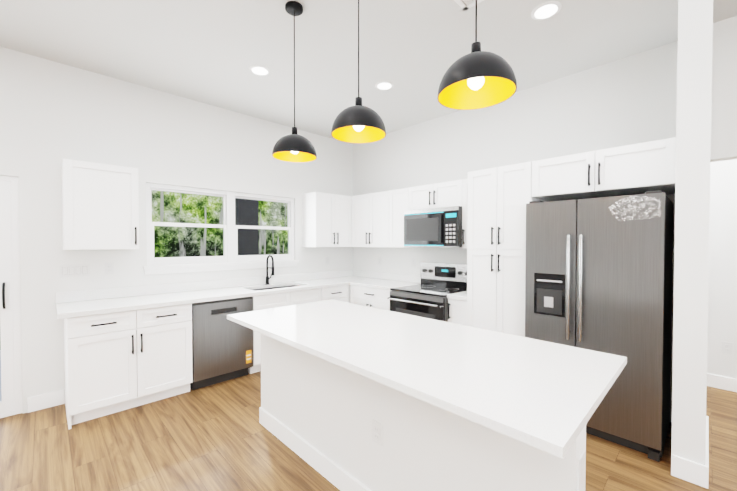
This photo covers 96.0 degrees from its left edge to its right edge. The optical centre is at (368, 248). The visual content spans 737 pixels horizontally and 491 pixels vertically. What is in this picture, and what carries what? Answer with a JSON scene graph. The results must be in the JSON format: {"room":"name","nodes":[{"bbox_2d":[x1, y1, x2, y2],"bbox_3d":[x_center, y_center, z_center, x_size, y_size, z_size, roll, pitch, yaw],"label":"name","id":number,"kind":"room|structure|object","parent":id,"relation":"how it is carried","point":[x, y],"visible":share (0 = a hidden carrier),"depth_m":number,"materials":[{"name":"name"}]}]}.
{"room":"kitchen","nodes":[
{"label":"kitchen","id":0,"kind":"room"},
{"bbox_2d":[0,47,352,412],"bbox_3d":[-2.576,-0.133,3.284,8.950,3.070,0.150,-1,1,-44],"label":"wall","id":1,"kind":"structure","parent":0,"point":[53,114],"depth_m":3.23,"materials":[{"name":"white paint"}]},
{"bbox_2d":[0,175,21,417],"bbox_3d":[-3.636,0.411,2.210,1.820,2.020,0.176,-1,1,-44],"label":"door","id":2,"kind":"structure","parent":1,"relation":"attached to","point":[11,356],"depth_m":2.79,"materials":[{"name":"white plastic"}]},
{"bbox_2d":[59,264,89,277],"bbox_3d":[-2.704,0.201,3.053,0.207,0.115,0.009,-1,1,-44],"label":"switch plate","id":3,"kind":"object","parent":1,"relation":"attached to","point":[73,270],"visible":1,"depth_m":3.05,"materials":[{"name":"white plastic"}]},
{"bbox_2d":[61,159,138,249],"bbox_3d":[-2.446,-0.373,3.039,0.522,0.760,0.372,-1,1,-44],"label":"upper cabinet","id":4,"kind":"object","parent":1,"relation":"attached to","point":[100,206],"visible":1,"depth_m":2.92,"materials":[{"name":"white paint"}]},
{"bbox_2d":[143,183,298,274],"bbox_3d":[-1.698,-0.221,4.094,1.850,0.960,0.147,-1,1,-44],"label":"window unit","id":5,"kind":"structure","parent":1,"relation":"in","point":[231,258],"depth_m":4.04,"materials":[{"name":"white plastic"}]},
{"bbox_2d":[302,192,351,246],"bbox_3d":[-0.472,-0.406,4.968,0.978,0.760,0.372,-1,1,-44],"label":"upper cabinet","id":6,"kind":"object","parent":1,"relation":"attached to","point":[326,219],"visible":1,"depth_m":4.70,"materials":[{"name":"white paint"}]},
{"bbox_2d":[0,371,736,490],"bbox_3d":[0.622,1.488,0.039,8.950,0.060,9.300,-1,1,-44],"label":"floor","id":7,"kind":"structure","parent":0,"point":[217,437],"depth_m":2.30,"materials":[{"name":"brown wood"}]},
{"bbox_2d":[64,304,192,429],"bbox_3d":[-2.216,0.967,3.091,0.892,0.878,0.652,-1,1,-44],"label":"base cabinet","id":8,"kind":"object","parent":7,"relation":"on","point":[115,362],"visible":0.92,"depth_m":2.84,"materials":[{"name":"white paint"}]},
{"bbox_2d":[55,255,361,318],"bbox_3d":[-1.305,0.402,3.983,3.563,0.637,0.636,-1,1,-44],"label":"countertop","id":9,"kind":"structure","parent":8,"relation":"on","point":[76,303],"depth_m":3.47,"materials":[{"name":"stone"}]},
{"bbox_2d":[265,255,273,284],"bbox_3d":[-1.254,0.272,4.276,0.094,0.387,0.194,-1,1,-44],"label":"faucet","id":10,"kind":"object","parent":9,"relation":"on","point":[268,279],"depth_m":4.30,"materials":[{"name":"black metal"}]},
{"bbox_2d":[253,285,295,290],"bbox_3d":[-1.148,0.613,4.147,0.750,0.210,0.380,-1,1,-44],"label":"sink basin","id":11,"kind":"object","parent":9,"relation":"in","point":[270,286],"depth_m":4.30,"materials":[{"name":"silver metal"}]},
{"bbox_2d":[190,297,252,389],"bbox_3d":[-1.678,0.960,3.616,0.600,0.874,0.596,-1,1,-44],"label":"dishwasher","id":12,"kind":"object","parent":7,"relation":"on","point":[222,347],"visible":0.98,"depth_m":3.37,"materials":[{"name":"grey metal"}]},
{"bbox_2d":[248,288,320,373],"bbox_3d":[-1.133,0.949,4.149,0.913,0.878,0.652,-1,1,-44],"label":"base cabinet","id":13,"kind":"object","parent":7,"relation":"on","point":[262,302],"visible":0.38,"depth_m":3.78,"materials":[{"name":"white paint"}]},
{"bbox_2d":[321,285,347,301],"bbox_3d":[-0.642,0.941,4.629,0.460,0.878,0.652,-1,1,-44],"label":"base cabinet","id":14,"kind":"object","parent":7,"relation":"on","point":[339,293],"visible":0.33,"depth_m":4.42,"materials":[{"name":"white paint"}]},
{"bbox_2d":[348,285,349,302],"bbox_3d":[-0.270,0.934,5.030,0.633,0.878,0.598,-1,1,-44],"label":"base cabinet","id":15,"kind":"object","parent":7,"relation":"on","point":[348,293],"depth_m":4.61,"materials":[{"name":"white paint"}]},
{"bbox_2d":[350,285,389,310],"bbox_3d":[0.232,0.943,4.503,0.652,0.878,0.788,-1,1,-44],"label":"base cabinet","id":16,"kind":"object","parent":7,"relation":"on","point":[370,297],"visible":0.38,"depth_m":4.29,"materials":[{"name":"white paint"}]},
{"bbox_2d":[347,271,420,290],"bbox_3d":[0.232,0.433,4.493,0.653,0.140,0.785,-1,1,-44],"label":"countertop","id":17,"kind":"structure","parent":16,"relation":"on","point":[369,279],"depth_m":4.64,"materials":[{"name":"stone"}]},
{"bbox_2d":[387,262,466,321],"bbox_3d":[0.738,0.789,3.915,0.746,1.205,0.750,-1,1,-44],"label":"range","id":18,"kind":"object","parent":7,"relation":"on","point":[427,296],"visible":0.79,"depth_m":3.86,"materials":[{"name":"silver metal"}]},
{"bbox_2d":[257,331,615,490],"bbox_3d":[0.149,0.987,2.124,0.700,0.870,2.244,-1,1,-44],"label":"kitchen island","id":19,"kind":"object","parent":7,"relation":"on","point":[355,397],"depth_m":1.72,"materials":[{"name":"white paint"}]},
{"bbox_2d":[227,299,626,458],"bbox_3d":[0.074,0.529,2.029,0.990,0.050,2.264,-1,1,-44],"label":"island countertop","id":20,"kind":"structure","parent":19,"relation":"on","point":[542,395],"depth_m":1.48,"materials":[{"name":"white stone"}]},
{"bbox_2d":[448,299,466,325],"bbox_3d":[1.116,0.958,3.599,0.652,0.878,0.229,-1,1,-44],"label":"base cabinet","id":21,"kind":"object","parent":7,"relation":"on","point":[457,311],"visible":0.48,"depth_m":3.40,"materials":[{"name":"white paint"}]},
{"bbox_2d":[447,291,466,300],"bbox_3d":[1.122,0.448,3.597,0.633,0.140,0.229,-1,1,-44],"label":"countertop","id":22,"kind":"structure","parent":21,"relation":"on","point":[462,296],"depth_m":3.40,"materials":[{"name":"stone"}]},
{"bbox_2d":[467,162,547,336],"bbox_3d":[1.400,0.323,3.283,0.672,2.160,0.600,-1,1,-44],"label":"pantry cabinet","id":23,"kind":"object","parent":7,"relation":"on","point":[500,198],"visible":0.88,"depth_m":3.06,"materials":[{"name":"white paint"}]},
{"bbox_2d":[525,190,672,461],"bbox_3d":[1.850,0.511,2.696,0.798,1.803,0.862,-1,1,-44],"label":"refrigerator","id":24,"kind":"object","parent":7,"relation":"on","point":[598,276],"visible":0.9,"depth_m":2.35,"materials":[{"name":"grey metal"}]},
{"bbox_2d":[0,0,736,143],"bbox_3d":[0.622,-1.662,-0.014,8.950,0.100,9.300,-1,1,-44],"label":"ceiling","id":25,"kind":"structure","parent":0,"point":[210,52],"depth_m":2.68,"materials":[{"name":"white paint"}]},
{"bbox_2d":[249,65,269,75],"bbox_3d":[-1.015,-1.662,3.099,0.190,0.006,0.190,-1,1,-44],"label":"recessed light","id":26,"kind":"object","parent":25,"relation":"in","point":[259,70],"visible":1,"depth_m":3.09,"materials":[{"name":"white plastic"}]},
{"bbox_2d":[272,1,316,161],"bbox_3d":[-0.508,-1.141,2.274,0.300,1.020,0.300,-1,1,-44],"label":"pendant light","id":27,"kind":"object","parent":25,"relation":"hanging from","point":[294,146],"visible":1,"depth_m":2.24,"materials":[{"name":"black metal"}]},
{"bbox_2d":[331,0,385,142],"bbox_3d":[-0.054,-1.133,1.810,0.300,1.020,0.300,-1,1,-44],"label":"pendant light","id":28,"kind":"object","parent":25,"relation":"hanging from","point":[358,122],"visible":1,"depth_m":1.79,"materials":[{"name":"black metal"}]},
{"bbox_2d":[375,81,393,89],"bbox_3d":[0.163,-1.667,3.397,0.190,0.006,0.190,-1,1,-44],"label":"recessed light","id":29,"kind":"object","parent":25,"relation":"in","point":[384,85],"visible":1,"depth_m":3.38,"materials":[{"name":"white plastic"}]},
{"bbox_2d":[454,0,483,10],"bbox_3d":[0.663,-1.642,2.047,0.350,0.010,0.350,-1,1,-44],"label":"ceiling vent","id":30,"kind":"object","parent":25,"relation":"in","point":[464,5],"visible":0.95,"depth_m":2.22,"materials":[{"name":"white paint"}]},
{"bbox_2d":[438,0,516,109],"bbox_3d":[0.429,-1.124,1.316,0.300,1.020,0.300,-1,1,-44],"label":"pendant light","id":31,"kind":"object","parent":25,"relation":"hanging from","point":[476,78],"visible":1,"depth_m":1.32,"materials":[{"name":"black metal"}]},
{"bbox_2d":[531,1,561,19],"bbox_3d":[1.232,-1.648,2.303,0.190,0.006,0.190,-1,1,-44],"label":"recessed light","id":32,"kind":"object","parent":25,"relation":"in","point":[546,10],"visible":1,"depth_m":2.29,"materials":[{"name":"white plastic"}]},
{"bbox_2d":[353,16,736,421],"bbox_3d":[2.900,-0.115,2.239,0.220,3.070,9.000,-1,1,-44],"label":"wall","id":33,"kind":"structure","parent":0,"point":[629,100],"depth_m":3.31,"materials":[{"name":"white paint"}]},
{"bbox_2d":[352,191,388,246],"bbox_3d":[0.118,-0.403,4.797,0.372,0.760,0.755,-1,1,-44],"label":"upper cabinet","id":34,"kind":"object","parent":33,"relation":"attached to","point":[370,219],"visible":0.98,"depth_m":4.66,"materials":[{"name":"white paint"}]},
{"bbox_2d":[389,188,416,247],"bbox_3d":[0.495,-0.397,4.412,0.372,0.760,0.323,-1,1,-44],"label":"upper cabinet","id":35,"kind":"object","parent":33,"relation":"attached to","point":[398,202],"visible":0.52,"depth_m":4.33,"materials":[{"name":"white paint"}]},
{"bbox_2d":[408,179,461,209],"bbox_3d":[0.872,-0.621,4.022,0.372,0.298,0.756,-1,1,-44],"label":"upper cabinet","id":36,"kind":"object","parent":33,"relation":"attached to","point":[443,194],"visible":0.81,"depth_m":3.88,"materials":[{"name":"white paint"}]},
{"bbox_2d":[404,206,461,246],"bbox_3d":[0.846,-0.246,4.004,0.443,0.449,0.752,-1,1,-44],"label":"microwave","id":37,"kind":"object","parent":36,"relation":"attached to","point":[436,227],"visible":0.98,"depth_m":3.82,"materials":[{"name":"black plastic"}]},
{"bbox_2d":[462,179,467,247],"bbox_3d":[1.216,-0.384,3.674,0.372,0.760,0.229,-1,1,-44],"label":"upper cabinet","id":38,"kind":"object","parent":33,"relation":"attached to","point":[464,207],"visible":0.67,"depth_m":3.62,"materials":[{"name":"white paint"}]},
{"bbox_2d":[532,137,675,201],"bbox_3d":[1.931,-0.594,2.724,0.672,0.308,0.916,-1,1,-44],"label":"upper cabinet","id":39,"kind":"object","parent":33,"relation":"attached to","point":[637,169],"visible":0.98,"depth_m":2.48,"materials":[{"name":"white paint"}]},
{"bbox_2d":[671,0,712,464],"bbox_3d":[2.254,-0.116,2.299,0.820,3.070,0.150,-1,1,-44],"label":"wall","id":40,"kind":"structure","parent":0,"point":[692,182],"depth_m":2.01,"materials":[{"name":"white paint"}]},
{"bbox_2d":[695,416,708,488],"bbox_3d":[2.295,1.355,2.271,0.835,0.130,0.045,-1,1,-44],"label":"baseboard","id":41,"kind":"structure","parent":40,"relation":"attached to","point":[701,471],"depth_m":1.99,"materials":[{"name":"white paint"}]},
{"bbox_2d":[707,159,736,378],"bbox_3d":[3.787,-0.130,3.105,0.100,3.070,9.000,-1,1,-44],"label":"wall","id":42,"kind":"structure","parent":0,"point":[722,300],"depth_m":3.30,"materials":[{"name":"white paint"}]},
{"bbox_2d":[707,373,736,391],"bbox_3d":[3.745,1.341,3.090,0.015,0.130,9.000,-1,1,-44],"label":"baseboard","id":43,"kind":"structure","parent":42,"relation":"attached to","point":[716,381],"depth_m":3.30,"materials":[{"name":"white paint"}]},
{"bbox_2d":[722,341,731,353],"bbox_3d":[3.552,0.983,3.287,0.008,0.115,0.070,-1,1,-44],"label":"electrical outlet plate","id":44,"kind":"object","parent":42,"relation":"attached to","point":[726,347],"visible":1,"depth_m":3.28,"materials":[{"name":"white plastic"}]},
{"label":"outside","id":45,"kind":"structure","parent":0,"visible":0},
{"bbox_2d":[151,190,287,257],"bbox_3d":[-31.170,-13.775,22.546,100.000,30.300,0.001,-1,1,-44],"label":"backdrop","id":46,"kind":"structure","parent":45,"point":[194,211],"depth_m":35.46,"materials":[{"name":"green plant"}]},
{"bbox_3d":[-24.854,1.281,23.493,70.000,0.160,59.840,-1,1,-44],"label":"ground","id":47,"kind":"structure","parent":0,"visible":0},
{"bbox_2d":[0,350,1,400],"bbox_3d":[-3.646,1.480,4.300,9.500,0.090,2.740,-1,1,-44],"label":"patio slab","id":48,"kind":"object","parent":47,"relation":"on","point":[0,377],"depth_m":3.69,"materials":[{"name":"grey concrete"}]},
{"bbox_2d":[235,198,258,254],"bbox_3d":[-2.509,-0.330,6.682,0.420,3.450,0.420,-1,1,-44],"label":"post","id":49,"kind":"object","parent":48,"relation":"on","point":[245,239],"depth_m":6.52,"materials":[{"name":"grey paint"}]}
]}

